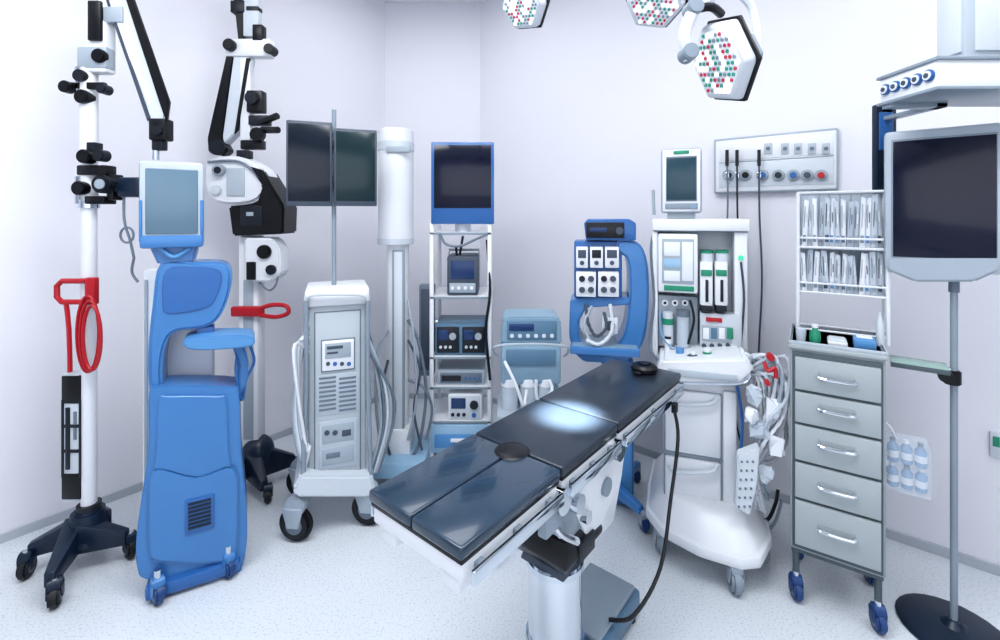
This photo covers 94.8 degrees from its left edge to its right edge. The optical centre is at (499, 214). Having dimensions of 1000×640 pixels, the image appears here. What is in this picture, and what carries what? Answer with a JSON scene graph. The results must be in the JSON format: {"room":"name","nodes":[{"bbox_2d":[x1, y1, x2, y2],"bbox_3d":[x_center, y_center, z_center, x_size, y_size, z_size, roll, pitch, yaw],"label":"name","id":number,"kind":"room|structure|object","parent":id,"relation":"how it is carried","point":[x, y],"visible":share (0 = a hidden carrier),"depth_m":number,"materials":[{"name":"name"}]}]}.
{"room":"operating room","nodes":[
{"label":"operating room","id":0,"kind":"room"},
{"bbox_2d":[0,0,384,533],"bbox_3d":[-3.151,-0.127,1.441,0.100,3.453,6.709,0,0,39],"label":"wall","id":1,"kind":"structure","parent":0,"point":[331,55],"depth_m":2.62,"materials":[{"name":"paint"}]},
{"bbox_2d":[0,393,384,543],"bbox_3d":[-3.108,1.577,1.406,0.012,0.045,6.709,0,0,39],"label":"baseboard","id":2,"kind":"structure","parent":1,"relation":"attached to","point":[6,536],"depth_m":2.41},
{"bbox_2d":[385,3,479,392],"bbox_3d":[-0.590,-0.127,4.070,0.830,3.453,0.100,0,0,0],"label":"wall","id":3,"kind":"structure","parent":0,"point":[432,50],"depth_m":4.02,"materials":[{"name":"paint"}]},
{"bbox_2d":[409,393,448,398],"bbox_3d":[-0.590,1.577,4.014,0.830,0.045,0.012,0,0,0],"label":"baseboard","id":4,"kind":"structure","parent":3,"relation":"attached to","point":[411,395],"depth_m":4.01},
{"bbox_2d":[379,0,485,2],"bbox_3d":[0.465,-1.893,1.410,11.670,0.080,5.420,0,0,0],"label":"ceiling","id":5,"kind":"structure","parent":0,"point":[384,1],"depth_m":3.99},
{"bbox_2d":[502,0,549,28],"bbox_3d":[0.090,-1.266,1.740,0.200,1.174,0.320,0,0,0],"label":"lamp","id":6,"kind":"object","parent":5,"relation":"hanging from","point":[523,14],"visible":1,"depth_m":1.65,"materials":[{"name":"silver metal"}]},
{"bbox_2d":[626,0,762,100],"bbox_3d":[0.668,-1.109,1.566,0.436,1.489,0.284,0,0,43],"label":"lamp","id":7,"kind":"object","parent":5,"relation":"hanging from","point":[727,56],"visible":1,"depth_m":1.47,"materials":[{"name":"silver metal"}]},
{"bbox_2d":[872,0,999,189],"bbox_3d":[1.670,-0.979,1.690,0.516,1.749,0.520,0,0,0],"label":"pendant","id":8,"kind":"object","parent":5,"relation":"hanging from","point":[965,69],"visible":0.98,"depth_m":1.55,"materials":[{"name":"silver metal"}]},
{"bbox_2d":[880,84,889,94],"bbox_3d":[1.420,-0.463,1.700,0.016,0.040,0.040,0,0,0],"label":"outlet","id":9,"kind":"object","parent":8,"relation":"attached to","point":[885,88],"depth_m":1.69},
{"bbox_2d":[889,81,899,91],"bbox_3d":[1.420,-0.463,1.657,0.016,0.040,0.040,0,0,0],"label":"outlet","id":10,"kind":"object","parent":8,"relation":"attached to","point":[894,86],"depth_m":1.65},
{"bbox_2d":[900,77,910,88],"bbox_3d":[1.420,-0.463,1.614,0.016,0.040,0.040,0,0,0],"label":"outlet","id":11,"kind":"object","parent":8,"relation":"attached to","point":[905,82],"depth_m":1.61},
{"bbox_2d":[911,73,921,84],"bbox_3d":[1.420,-0.463,1.571,0.016,0.040,0.040,0,0,0],"label":"outlet","id":12,"kind":"object","parent":8,"relation":"attached to","point":[916,78],"depth_m":1.56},
{"bbox_2d":[922,69,934,81],"bbox_3d":[1.420,-0.463,1.528,0.016,0.040,0.040,0,0,0],"label":"outlet","id":13,"kind":"object","parent":8,"relation":"attached to","point":[928,75],"depth_m":1.52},
{"bbox_2d":[0,399,999,639],"bbox_3d":[0.465,1.640,1.410,11.670,0.080,5.420,0,0,0],"label":"floor","id":14,"kind":"structure","parent":0,"point":[343,581],"depth_m":1.94,"materials":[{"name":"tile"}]},
{"bbox_2d":[16,0,172,609],"bbox_3d":[-1.828,0.241,2.051,0.574,2.718,0.388,0,0,20],"label":"microscope","id":15,"kind":"object","parent":14,"relation":"on","point":[90,527],"visible":0.99,"depth_m":2.09,"materials":[{"name":"metal"}]},
{"bbox_2d":[136,160,255,605],"bbox_3d":[-1.362,0.702,2.088,0.441,1.861,0.374,0,0,-29],"label":"machine","id":16,"kind":"object","parent":14,"relation":"on","point":[192,527],"visible":1,"depth_m":1.97,"materials":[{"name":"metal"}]},
{"bbox_2d":[185,494,213,534],"bbox_3d":[-1.287,1.284,1.972,0.104,0.146,0.014,0,0,-29],"label":"vent grille","id":17,"kind":"object","parent":16,"relation":"attached to","point":[199,508],"depth_m":1.97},
{"bbox_2d":[183,324,254,349],"bbox_3d":[-1.251,0.541,2.063,0.267,0.093,0.160,0,0,-29],"label":"tray","id":18,"kind":"object","parent":16,"relation":"on","point":[205,337],"depth_m":2.01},
{"bbox_2d":[205,0,296,503],"bbox_3d":[-1.460,0.086,2.697,0.494,3.027,0.382,0,0,-5],"label":"microscope","id":19,"kind":"object","parent":14,"relation":"on","point":[258,193],"visible":0.86,"depth_m":2.67,"materials":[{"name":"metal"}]},
{"bbox_2d":[279,110,395,540],"bbox_3d":[-0.866,0.514,2.498,0.576,2.171,0.502,0,0,-20],"label":"equipment cart","id":20,"kind":"object","parent":14,"relation":"on","point":[327,165],"visible":0.97,"depth_m":2.35,"materials":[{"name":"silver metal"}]},
{"bbox_2d":[286,120,331,205],"bbox_3d":[-1.001,-0.269,2.418,0.222,0.444,0.030,0,0,-20],"label":"monitor","id":21,"kind":"object","parent":20,"relation":"on","point":[308,143],"depth_m":2.40,"materials":[{"name":"glass"}]},
{"bbox_2d":[293,435,374,496],"bbox_3d":[-0.894,1.349,2.494,0.384,0.170,0.460,0,0,-20],"label":"base","id":22,"kind":"object","parent":20,"relation":"on","point":[353,477],"depth_m":2.30,"materials":[{"name":"plastic"}]},
{"bbox_2d":[317,372,357,416],"bbox_3d":[-0.824,0.908,2.336,0.196,0.203,0.010,0,0,-20],"label":"vent grille","id":23,"kind":"object","parent":20,"relation":"attached to","point":[337,392],"depth_m":2.33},
{"bbox_2d":[334,128,376,205],"bbox_3d":[-0.783,-0.256,2.497,0.222,0.416,0.030,0,0,-20],"label":"monitor","id":24,"kind":"object","parent":20,"relation":"on","point":[355,150],"depth_m":2.48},
{"bbox_2d":[373,127,432,478],"bbox_3d":[-0.610,0.537,2.830,0.416,2.126,0.360,0,0,0],"label":"stand","id":25,"kind":"object","parent":14,"relation":"on","point":[395,145],"visible":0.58,"depth_m":2.77,"materials":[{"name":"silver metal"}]},
{"bbox_2d":[419,142,493,456],"bbox_3d":[-0.277,0.574,3.034,0.479,2.052,0.418,0,0,0],"label":"tower","id":26,"kind":"object","parent":14,"relation":"on","point":[462,173],"visible":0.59,"depth_m":2.85,"materials":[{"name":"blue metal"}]},
{"bbox_2d":[435,315,485,354],"bbox_3d":[-0.245,0.781,3.005,0.324,0.197,0.290,0,0,0],"label":"control unit","id":27,"kind":"object","parent":26,"relation":"on","point":[454,334],"visible":0.96,"depth_m":2.87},
{"bbox_2d":[433,287,487,298],"bbox_3d":[-0.245,0.514,3.049,0.380,0.018,0.383,0,0,0],"label":"shelf","id":28,"kind":"object","parent":26,"relation":"attached to","point":[441,292],"depth_m":2.89,"materials":[{"name":"silver metal"}]},
{"bbox_2d":[432,367,489,388],"bbox_3d":[-0.245,1.076,3.049,0.380,0.018,0.383,0,0,0],"label":"shelf","id":29,"kind":"object","parent":26,"relation":"attached to","point":[434,385],"depth_m":2.86,"materials":[{"name":"silver metal"}]},
{"bbox_2d":[437,359,485,383],"bbox_3d":[-0.245,1.022,3.015,0.300,0.090,0.270,0,0,0],"label":"electronic medical device","id":30,"kind":"object","parent":26,"relation":"on","point":[450,371],"visible":0.94,"depth_m":2.89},
{"bbox_2d":[433,397,489,422],"bbox_3d":[-0.245,1.288,3.049,0.380,0.018,0.383,0,0,0],"label":"shelf","id":31,"kind":"object","parent":26,"relation":"attached to","point":[441,407],"depth_m":2.93,"materials":[{"name":"silver metal"}]},
{"bbox_2d":[433,352,490,358],"bbox_3d":[-0.245,0.889,3.049,0.380,0.018,0.383,0,0,0],"label":"shelf","id":32,"kind":"object","parent":26,"relation":"attached to","point":[488,356],"depth_m":2.86,"materials":[{"name":"silver metal"}]},
{"bbox_2d":[433,230,490,234],"bbox_3d":[-0.245,0.115,3.049,0.380,0.018,0.383,0,0,0],"label":"shelf","id":33,"kind":"object","parent":26,"relation":"attached to","point":[439,232],"depth_m":2.86,"materials":[{"name":"silver metal"}]},
{"bbox_2d":[431,142,493,231],"bbox_3d":[-0.232,-0.165,2.926,0.390,0.574,0.151,0,0,0],"label":"monitor","id":34,"kind":"object","parent":26,"relation":"on","point":[462,173],"depth_m":2.85,"materials":[{"name":"plastic"}]},
{"bbox_2d":[447,249,479,294],"bbox_3d":[-0.235,0.362,2.999,0.210,0.286,0.262,0,0,0],"label":"monitor","id":35,"kind":"object","parent":26,"relation":"on","point":[463,270],"visible":1,"depth_m":2.88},
{"bbox_2d":[448,389,482,418],"bbox_3d":[-0.218,1.198,2.990,0.212,0.162,0.280,0,0,0],"label":"pump","id":36,"kind":"object","parent":26,"relation":"on","point":[462,403],"visible":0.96,"depth_m":2.87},
{"bbox_2d":[369,359,683,639],"bbox_3d":[0.234,1.147,1.607,0.368,0.907,1.395,0,0,39],"label":"table","id":37,"kind":"object","parent":14,"relation":"on","point":[542,480],"visible":1,"depth_m":1.41,"materials":[{"name":"leather"}]},
{"bbox_2d":[369,434,500,526],"bbox_3d":[-0.148,0.715,1.273,0.163,0.030,0.394,0,0,39],"label":"cushion","id":38,"kind":"object","parent":37,"relation":"on","point":[405,496],"depth_m":1.22,"materials":[{"name":"leather"}]},
{"bbox_2d":[412,456,559,560],"bbox_3d":[-0.019,0.715,1.167,0.163,0.030,0.394,0,0,39],"label":"cushion","id":39,"kind":"object","parent":37,"relation":"on","point":[466,516],"depth_m":1.12,"materials":[{"name":"leather"}]},
{"bbox_2d":[476,400,616,476],"bbox_3d":[0.158,0.715,1.514,0.330,0.030,0.350,0,0,39],"label":"cushion","id":40,"kind":"object","parent":37,"relation":"on","point":[561,437],"depth_m":1.48,"materials":[{"name":"leather"}]},
{"bbox_2d":[539,359,680,429],"bbox_3d":[0.475,0.715,1.901,0.330,0.030,0.635,0,0,39],"label":"cushion","id":41,"kind":"object","parent":37,"relation":"on","point":[611,392],"depth_m":1.81,"materials":[{"name":"leather"}]},
{"bbox_2d":[609,402,679,622],"bbox_3d":[0.584,1.118,1.742,0.416,0.697,0.100,0,0,-36],"label":"cable","id":42,"kind":"object","parent":37,"relation":"on","point":[674,405],"visible":1,"depth_m":1.73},
{"bbox_2d":[631,361,657,375],"bbox_3d":[0.639,0.681,2.053,0.116,0.035,0.138,0,0,39],"label":"ring","id":43,"kind":"object","parent":37,"relation":"on","point":[639,368],"visible":1,"depth_m":2.02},
{"bbox_2d":[492,309,569,420],"bbox_3d":[0.168,1.093,2.380,0.457,1.130,0.606,0,0,0],"label":"machine","id":44,"kind":"object","parent":14,"relation":"on","point":[530,345],"visible":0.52,"depth_m":2.36,"materials":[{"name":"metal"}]},
{"bbox_2d":[497,393,519,420],"bbox_3d":[0.147,1.020,2.450,0.325,0.030,0.300,0,0,0],"label":"shelf","id":45,"kind":"object","parent":44,"relation":"attached to","point":[502,411],"depth_m":2.36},
{"bbox_2d":[501,380,518,410],"bbox_3d":[0.052,0.934,2.400,0.094,0.230,0.094,0,0,0],"label":"canister","id":46,"kind":"object","parent":44,"relation":"on","point":[509,402],"depth_m":2.36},
{"bbox_2d":[519,380,535,408],"bbox_3d":[0.146,0.934,2.400,0.094,0.230,0.094,0,0,0],"label":"canister","id":47,"kind":"object","parent":44,"relation":"on","point":[527,391],"depth_m":2.36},
{"bbox_2d":[538,380,554,397],"bbox_3d":[0.240,0.934,2.400,0.094,0.230,0.094,0,0,0],"label":"canister","id":48,"kind":"object","parent":44,"relation":"on","point":[543,385],"depth_m":2.36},
{"bbox_2d":[569,239,649,532],"bbox_3d":[0.605,0.867,2.581,0.422,1.467,0.522,0,0,11],"label":"equipment cart","id":49,"kind":"object","parent":14,"relation":"on","point":[597,263],"visible":0.7,"depth_m":2.46,"materials":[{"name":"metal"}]},
{"bbox_2d":[570,334,639,357],"bbox_3d":[0.573,0.716,2.536,0.358,0.044,0.260,0,0,11],"label":"shelf","id":50,"kind":"object","parent":49,"relation":"attached to","point":[615,346],"depth_m":2.43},
{"bbox_2d":[584,219,635,239],"bbox_3d":[0.609,0.078,2.570,0.270,0.114,0.260,0,0,11],"label":"medical monitor unit","id":51,"kind":"object","parent":49,"relation":"on","point":[595,229],"visible":1,"depth_m":2.45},
{"bbox_2d":[646,190,789,595],"bbox_3d":[1.056,0.734,2.275,0.630,1.733,0.753,0,0,20],"label":"machine","id":52,"kind":"object","parent":14,"relation":"on","point":[699,267],"visible":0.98,"depth_m":2.16,"materials":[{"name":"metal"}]},
{"bbox_2d":[661,148,701,218],"bbox_3d":[0.947,-0.160,2.408,0.194,0.361,0.178,0,0,20],"label":"patient monitor","id":53,"kind":"object","parent":52,"relation":"on","point":[681,168],"visible":1,"depth_m":2.33,"materials":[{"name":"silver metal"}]},
{"bbox_2d":[657,341,752,385],"bbox_3d":[1.024,0.719,2.362,0.412,0.157,0.611,0,0,20],"label":"countertop","id":54,"kind":"structure","parent":52,"relation":"on","point":[726,365],"depth_m":2.12,"materials":[{"name":"plastic"}]},
{"bbox_2d":[733,442,759,514],"bbox_3d":[1.060,1.129,1.980,0.094,0.291,0.064,0,0,20],"label":"basket","id":55,"kind":"object","parent":52,"relation":"on","point":[747,457],"depth_m":1.96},
{"bbox_2d":[788,323,887,634],"bbox_3d":[1.411,1.057,1.945,0.321,1.085,0.396,0,0,34],"label":"cart","id":56,"kind":"object","parent":14,"relation":"on","point":[838,393],"visible":0.98,"depth_m":1.80,"materials":[{"name":"silver metal"}]},
{"bbox_2d":[795,327,806,341],"bbox_3d":[1.259,0.499,1.924,0.040,0.056,0.040,0,0,34],"label":"cup","id":57,"kind":"object","parent":56,"relation":"on","point":[800,331],"visible":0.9,"depth_m":1.91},
{"bbox_2d":[809,324,820,342],"bbox_3d":[1.305,0.490,1.905,0.040,0.074,0.040,0,0,34],"label":"bottle","id":58,"kind":"object","parent":56,"relation":"on","point":[814,334],"visible":0.91,"depth_m":1.89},
{"bbox_2d":[827,335,847,346],"bbox_3d":[1.378,0.516,1.880,0.065,0.023,0.100,0,0,34],"label":"tray","id":59,"kind":"object","parent":56,"relation":"on","point":[831,340],"visible":0.89,"depth_m":1.85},
{"bbox_2d":[796,190,890,345],"bbox_3d":[1.470,0.213,1.987,0.321,0.631,0.116,0,0,34],"label":"storage rack","id":60,"kind":"object","parent":56,"relation":"on","point":[852,195],"visible":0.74,"depth_m":1.99,"materials":[{"name":"metal"}]},
{"bbox_2d":[800,252,806,290],"bbox_3d":[1.342,0.249,2.034,0.026,0.170,0.022,0,0,30],"label":"packet","id":61,"kind":"object","parent":60,"relation":"on","point":[802,255],"visible":0.98,"depth_m":2.03,"materials":[{"name":"plastic"}]},
{"bbox_2d":[802,200,808,245],"bbox_3d":[1.348,0.035,2.030,0.028,0.207,0.022,0,0,36],"label":"packet","id":62,"kind":"object","parent":60,"relation":"on","point":[806,202],"visible":0.98,"depth_m":2.02,"materials":[{"name":"paper"}]},
{"bbox_2d":[807,249,812,290],"bbox_3d":[1.368,0.241,2.029,0.023,0.185,0.022,2,1,39],"label":"packet","id":63,"kind":"object","parent":60,"relation":"on","point":[810,251],"visible":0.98,"depth_m":2.02,"materials":[{"name":"white plastic"}]},
{"bbox_2d":[807,195,812,245],"bbox_3d":[1.367,0.026,2.029,0.023,0.225,0.022,1,1,39],"label":"packet","id":64,"kind":"object","parent":60,"relation":"on","point":[809,198],"visible":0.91,"depth_m":2.02,"materials":[{"name":"white plastic"}]},
{"bbox_2d":[812,197,817,245],"bbox_3d":[1.376,0.030,2.012,0.020,0.216,0.022,-2,-1,40],"label":"packet","id":65,"kind":"object","parent":60,"relation":"on","point":[814,200],"visible":0.96,"depth_m":2.01,"materials":[{"name":"plastic"}]},
{"bbox_2d":[813,251,819,290],"bbox_3d":[1.381,0.245,2.009,0.026,0.178,0.022,0,0,29],"label":"packet","id":66,"kind":"object","parent":60,"relation":"on","point":[817,254],"visible":1,"depth_m":2.00,"materials":[{"name":"paper"}]},
{"bbox_2d":[818,255,822,291],"bbox_3d":[1.400,0.253,2.007,0.022,0.163,0.022,0,0,37],"label":"packet","id":67,"kind":"object","parent":60,"relation":"on","point":[820,287],"visible":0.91,"depth_m":2.00,"materials":[{"name":"white plastic"}]},
{"bbox_2d":[818,202,823,245],"bbox_3d":[1.402,0.040,2.006,0.028,0.198,0.022,0,0,36],"label":"packet","id":68,"kind":"object","parent":60,"relation":"on","point":[821,213],"visible":0.91,"depth_m":2.00,"materials":[{"name":"white plastic"}]},
{"bbox_2d":[821,250,829,291],"bbox_3d":[1.407,0.244,1.991,0.031,0.181,0.022,0,0,40],"label":"packet","id":69,"kind":"object","parent":60,"relation":"on","point":[825,275],"visible":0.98,"depth_m":1.99,"materials":[{"name":"plastic"}]},
{"bbox_2d":[823,196,829,246],"bbox_3d":[1.413,0.028,1.987,0.023,0.220,0.022,1,1,29],"label":"packet","id":70,"kind":"object","parent":60,"relation":"on","point":[826,243],"visible":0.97,"depth_m":1.98,"materials":[{"name":"paper"}]},
{"bbox_2d":[829,252,834,292],"bbox_3d":[1.433,0.247,1.985,0.021,0.174,0.022,0,0,31],"label":"packet","id":71,"kind":"object","parent":60,"relation":"on","point":[832,255],"visible":0.97,"depth_m":1.98,"materials":[{"name":"plastic"}]},
{"bbox_2d":[830,198,834,246],"bbox_3d":[1.432,0.033,1.986,0.021,0.211,0.022,-1,-1,38],"label":"packet","id":72,"kind":"object","parent":60,"relation":"on","point":[832,242],"visible":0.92,"depth_m":1.98,"materials":[{"name":"plastic"}]},
{"bbox_2d":[833,200,840,246],"bbox_3d":[1.441,0.037,1.968,0.022,0.202,0.022,-2,-1,34],"label":"packet","id":73,"kind":"object","parent":60,"relation":"on","point":[835,203],"visible":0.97,"depth_m":1.96,"materials":[{"name":"white plastic"}]},
{"bbox_2d":[835,254,840,292],"bbox_3d":[1.444,0.251,1.966,0.022,0.166,0.022,1,1,38],"label":"packet","id":74,"kind":"object","parent":60,"relation":"on","point":[837,257],"visible":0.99,"depth_m":1.96,"materials":[{"name":"white plastic"}]},
{"bbox_2d":[800,245,879,250],"bbox_3d":[1.470,0.143,1.987,0.306,0.007,0.100,0,0,34],"label":"shelf","id":75,"kind":"object","parent":60,"relation":"attached to","point":[802,248],"depth_m":1.98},
{"bbox_2d":[800,288,884,298],"bbox_3d":[1.470,0.338,1.987,0.306,0.007,0.100,0,0,34],"label":"shelf","id":76,"kind":"object","parent":60,"relation":"attached to","point":[801,291],"depth_m":1.94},
{"bbox_2d":[840,199,845,246],"bbox_3d":[1.465,0.035,1.964,0.020,0.207,0.022,-1,-1,40],"label":"packet","id":77,"kind":"object","parent":60,"relation":"on","point":[843,202],"visible":0.94,"depth_m":1.96,"materials":[{"name":"paper"}]},
{"bbox_2d":[841,253,847,293],"bbox_3d":[1.468,0.249,1.961,0.020,0.170,0.022,2,1,40],"label":"packet","id":78,"kind":"object","parent":60,"relation":"on","point":[844,257],"visible":0.96,"depth_m":1.96,"materials":[{"name":"plastic"}]},
{"bbox_2d":[846,256,852,293],"bbox_3d":[1.478,0.253,1.943,0.022,0.163,0.022,1,1,38],"label":"packet","id":79,"kind":"object","parent":60,"relation":"on","point":[849,290],"visible":1,"depth_m":1.94,"materials":[{"name":"white plastic"}]},
{"bbox_2d":[846,201,854,246],"bbox_3d":[1.480,0.040,1.942,0.027,0.198,0.022,0,0,32],"label":"packet","id":80,"kind":"object","parent":60,"relation":"on","point":[850,225],"visible":0.94,"depth_m":1.94,"materials":[{"name":"white plastic"}]},
{"bbox_2d":[849,255,857,293],"bbox_3d":[1.495,0.251,1.944,0.030,0.166,0.022,0,0,38],"label":"packet","id":81,"kind":"object","parent":60,"relation":"on","point":[855,289],"visible":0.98,"depth_m":1.94,"materials":[{"name":"white plastic"}]},
{"bbox_2d":[853,200,859,247],"bbox_3d":[1.501,0.037,1.940,0.024,0.203,0.022,0,0,29],"label":"packet","id":82,"kind":"object","parent":60,"relation":"on","point":[857,203],"visible":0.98,"depth_m":1.93,"materials":[{"name":"white plastic"}]},
{"bbox_2d":[859,196,865,247],"bbox_3d":[1.513,0.030,1.919,0.020,0.216,0.022,2,1,29],"label":"packet","id":83,"kind":"object","parent":60,"relation":"on","point":[862,225],"visible":0.99,"depth_m":1.91,"materials":[{"name":"plastic"}]},
{"bbox_2d":[859,252,865,294],"bbox_3d":[1.513,0.245,1.919,0.021,0.177,0.022,2,1,38],"label":"packet","id":84,"kind":"object","parent":60,"relation":"on","point":[863,255],"visible":1,"depth_m":1.91,"materials":[{"name":"plastic"}]},
{"bbox_2d":[865,253,869,294],"bbox_3d":[1.530,0.247,1.920,0.025,0.174,0.022,0,0,34],"label":"packet","id":85,"kind":"object","parent":60,"relation":"on","point":[867,277],"visible":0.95,"depth_m":1.91,"materials":[{"name":"paper"}]},
{"bbox_2d":[865,197,871,247],"bbox_3d":[1.534,0.033,1.917,0.021,0.211,0.022,2,1,35],"label":"packet","id":86,"kind":"object","parent":60,"relation":"on","point":[868,200],"visible":0.98,"depth_m":1.91,"materials":[{"name":"plastic"}]},
{"bbox_2d":[869,251,877,295],"bbox_3d":[1.542,0.241,1.900,0.024,0.185,0.022,-1,-1,33],"label":"packet","id":87,"kind":"object","parent":60,"relation":"on","point":[872,255],"visible":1,"depth_m":1.90,"materials":[{"name":"white plastic"}]},
{"bbox_2d":[870,194,878,247],"bbox_3d":[1.546,0.026,1.897,0.023,0.225,0.022,2,1,28],"label":"packet","id":88,"kind":"object","parent":60,"relation":"on","point":[874,210],"visible":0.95,"depth_m":1.89,"materials":[{"name":"white plastic"}]},
{"bbox_2d":[876,252,883,295],"bbox_3d":[1.566,0.243,1.895,0.023,0.181,0.022,0,0,31],"label":"packet","id":89,"kind":"object","parent":60,"relation":"on","point":[879,256],"visible":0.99,"depth_m":1.89,"materials":[{"name":"plastic"}]},
{"bbox_2d":[878,196,882,247],"bbox_3d":[1.562,0.029,1.899,0.032,0.220,0.022,0,0,39],"label":"packet","id":90,"kind":"object","parent":60,"relation":"on","point":[880,243],"visible":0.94,"depth_m":1.89,"materials":[{"name":"paper"}]},
{"bbox_2d":[852,335,876,350],"bbox_3d":[1.450,0.505,1.832,0.070,0.044,0.080,0,0,34],"label":"tissue box","id":91,"kind":"object","parent":56,"relation":"on","point":[859,341],"visible":0.98,"depth_m":1.80,"materials":[{"name":"cardboard"}]},
{"bbox_2d":[876,312,883,346],"bbox_3d":[1.528,0.460,1.851,0.024,0.135,0.024,0,0,34],"label":"bottle","id":92,"kind":"object","parent":56,"relation":"on","point":[879,322],"visible":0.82,"depth_m":1.84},
{"bbox_2d":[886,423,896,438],"bbox_3d":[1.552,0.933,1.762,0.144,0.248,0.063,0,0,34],"label":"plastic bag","id":93,"kind":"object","parent":56,"relation":"hanging from","point":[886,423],"visible":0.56,"depth_m":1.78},
{"bbox_2d":[886,461,898,486],"bbox_3d":[1.522,1.001,1.783,0.038,0.091,0.036,0,0,34],"label":"plastic bottle","id":94,"kind":"object","parent":93,"relation":"in","point":[892,472],"visible":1,"depth_m":1.77,"materials":[{"name":"plastic"}]},
{"bbox_2d":[887,436,898,462],"bbox_3d":[1.522,0.906,1.783,0.037,0.090,0.036,-2,-1,34],"label":"plastic bottle","id":95,"kind":"object","parent":93,"relation":"in","point":[892,446],"visible":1,"depth_m":1.77,"materials":[{"name":"plastic"}]},
{"bbox_2d":[900,439,912,465],"bbox_3d":[1.556,0.906,1.760,0.037,0.090,0.036,-2,-1,34],"label":"plastic bottle","id":96,"kind":"object","parent":93,"relation":"in","point":[906,452],"visible":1,"depth_m":1.75,"materials":[{"name":"plastic"}]},
{"bbox_2d":[900,465,912,490],"bbox_3d":[1.556,1.000,1.760,0.037,0.090,0.036,0,0,34],"label":"plastic bottle","id":97,"kind":"object","parent":93,"relation":"in","point":[906,477],"visible":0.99,"depth_m":1.75,"materials":[{"name":"plastic"}]},
{"bbox_2d":[914,442,926,468],"bbox_3d":[1.589,0.906,1.738,0.037,0.090,0.036,-1,0,34],"label":"plastic bottle","id":98,"kind":"object","parent":93,"relation":"in","point":[920,454],"visible":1,"depth_m":1.73,"materials":[{"name":"plastic"}]},
{"bbox_2d":[915,468,927,493],"bbox_3d":[1.591,1.000,1.737,0.037,0.090,0.036,1,1,34],"label":"plastic bottle","id":99,"kind":"object","parent":93,"relation":"in","point":[921,480],"visible":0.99,"depth_m":1.73,"materials":[{"name":"plastic"}]},
{"bbox_2d":[884,123,999,639],"bbox_3d":[1.728,0.648,1.776,0.379,1.964,0.344,0,0,39],"label":"monitor stand","id":100,"kind":"object","parent":14,"relation":"on","point":[942,185],"visible":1,"depth_m":1.75,"materials":[{"name":"silver metal"}]},
{"bbox_2d":[890,355,950,375],"bbox_3d":[1.649,0.590,1.806,0.180,0.022,0.133,0,0,39],"label":"glass shelf","id":101,"kind":"object","parent":100,"relation":"attached to","point":[939,368],"depth_m":1.79,"materials":[{"name":"glass"}]},
{"bbox_2d":[884,123,999,281],"bbox_3d":[1.698,-0.037,1.777,0.331,0.593,0.096,0,0,39],"label":"monitor","id":102,"kind":"object","parent":100,"relation":"on","point":[942,185],"depth_m":1.74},
{"bbox_2d":[480,0,999,564],"bbox_3d":[3.019,-0.127,1.449,8.201,3.453,0.100,0,0,40],"label":"wall","id":103,"kind":"structure","parent":0,"point":[579,110],"depth_m":2.67,"materials":[{"name":"paint"}]},
{"bbox_2d":[483,394,999,576],"bbox_3d":[2.984,1.577,1.405,8.201,0.045,0.012,0,0,40],"label":"baseboard","id":104,"kind":"structure","parent":103,"relation":"attached to","point":[921,544],"depth_m":2.20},
{"bbox_2d":[714,128,838,193],"bbox_3d":[1.516,-0.290,2.569,0.600,0.324,0.085,0,0,40],"label":"outlet panel","id":105,"kind":"object","parent":103,"relation":"attached to","point":[799,161],"visible":0.98,"depth_m":2.52,"materials":[{"name":"plastic"}]},
{"bbox_2d":[725,150,729,218],"bbox_3d":[1.306,0.509,2.695,0.075,1.771,0.059,0,0,39],"label":"gas hose","id":106,"kind":"object","parent":105,"relation":"hanging from","point":[727,174],"visible":0.36,"depth_m":2.66,"materials":[{"name":"rubber"}]},
{"bbox_2d":[722,170,734,180],"bbox_3d":[1.335,-0.234,2.690,0.063,0.064,0.040,0,0,40],"label":"outlet","id":107,"kind":"object","parent":105,"relation":"attached to","point":[732,172],"depth_m":2.68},
{"bbox_2d":[735,150,739,440],"bbox_3d":[1.370,0.496,2.642,0.048,1.735,0.059,0,0,40],"label":"gas hose","id":108,"kind":"object","parent":105,"relation":"hanging from","point":[737,174],"visible":0.48,"depth_m":2.62,"materials":[{"name":"rubber"}]},
{"bbox_2d":[740,170,751,180],"bbox_3d":[1.403,-0.229,2.633,0.062,0.063,0.040,0,0,40],"label":"outlet","id":109,"kind":"object","parent":105,"relation":"attached to","point":[745,175],"depth_m":2.62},
{"bbox_2d":[756,150,762,385],"bbox_3d":[1.455,0.483,2.572,0.060,1.689,0.042,0,0,-39],"label":"gas hose","id":110,"kind":"object","parent":105,"relation":"hanging from","point":[759,174],"visible":0.77,"depth_m":2.55,"materials":[{"name":"rubber"}]},
{"bbox_2d":[756,170,768,180],"bbox_3d":[1.470,-0.224,2.579,0.061,0.062,0.040,0,0,40],"label":"outlet","id":111,"kind":"object","parent":105,"relation":"attached to","point":[765,173],"depth_m":2.57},
{"bbox_2d":[772,170,784,180],"bbox_3d":[1.529,-0.220,2.529,0.060,0.060,0.040,0,0,40],"label":"outlet","id":112,"kind":"object","parent":105,"relation":"attached to","point":[777,175],"depth_m":2.52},
{"bbox_2d":[787,170,799,180],"bbox_3d":[1.583,-0.216,2.485,0.058,0.059,0.040,0,0,40],"label":"outlet","id":113,"kind":"object","parent":105,"relation":"attached to","point":[792,175],"depth_m":2.48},
{"bbox_2d":[801,170,813,180],"bbox_3d":[1.632,-0.212,2.445,0.058,0.058,0.040,0,0,40],"label":"outlet","id":114,"kind":"object","parent":105,"relation":"attached to","point":[806,175],"depth_m":2.44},
{"bbox_2d":[815,170,827,180],"bbox_3d":[1.679,-0.209,2.406,0.057,0.057,0.040,0,0,40],"label":"outlet","id":115,"kind":"object","parent":105,"relation":"attached to","point":[820,175],"depth_m":2.40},
{"bbox_2d":[990,431,999,457],"bbox_3d":[2.205,1.022,2.044,0.040,0.111,0.018,0,0,40],"label":"wall switch","id":116,"kind":"object","parent":103,"relation":"attached to","point":[994,436],"visible":1,"depth_m":2.04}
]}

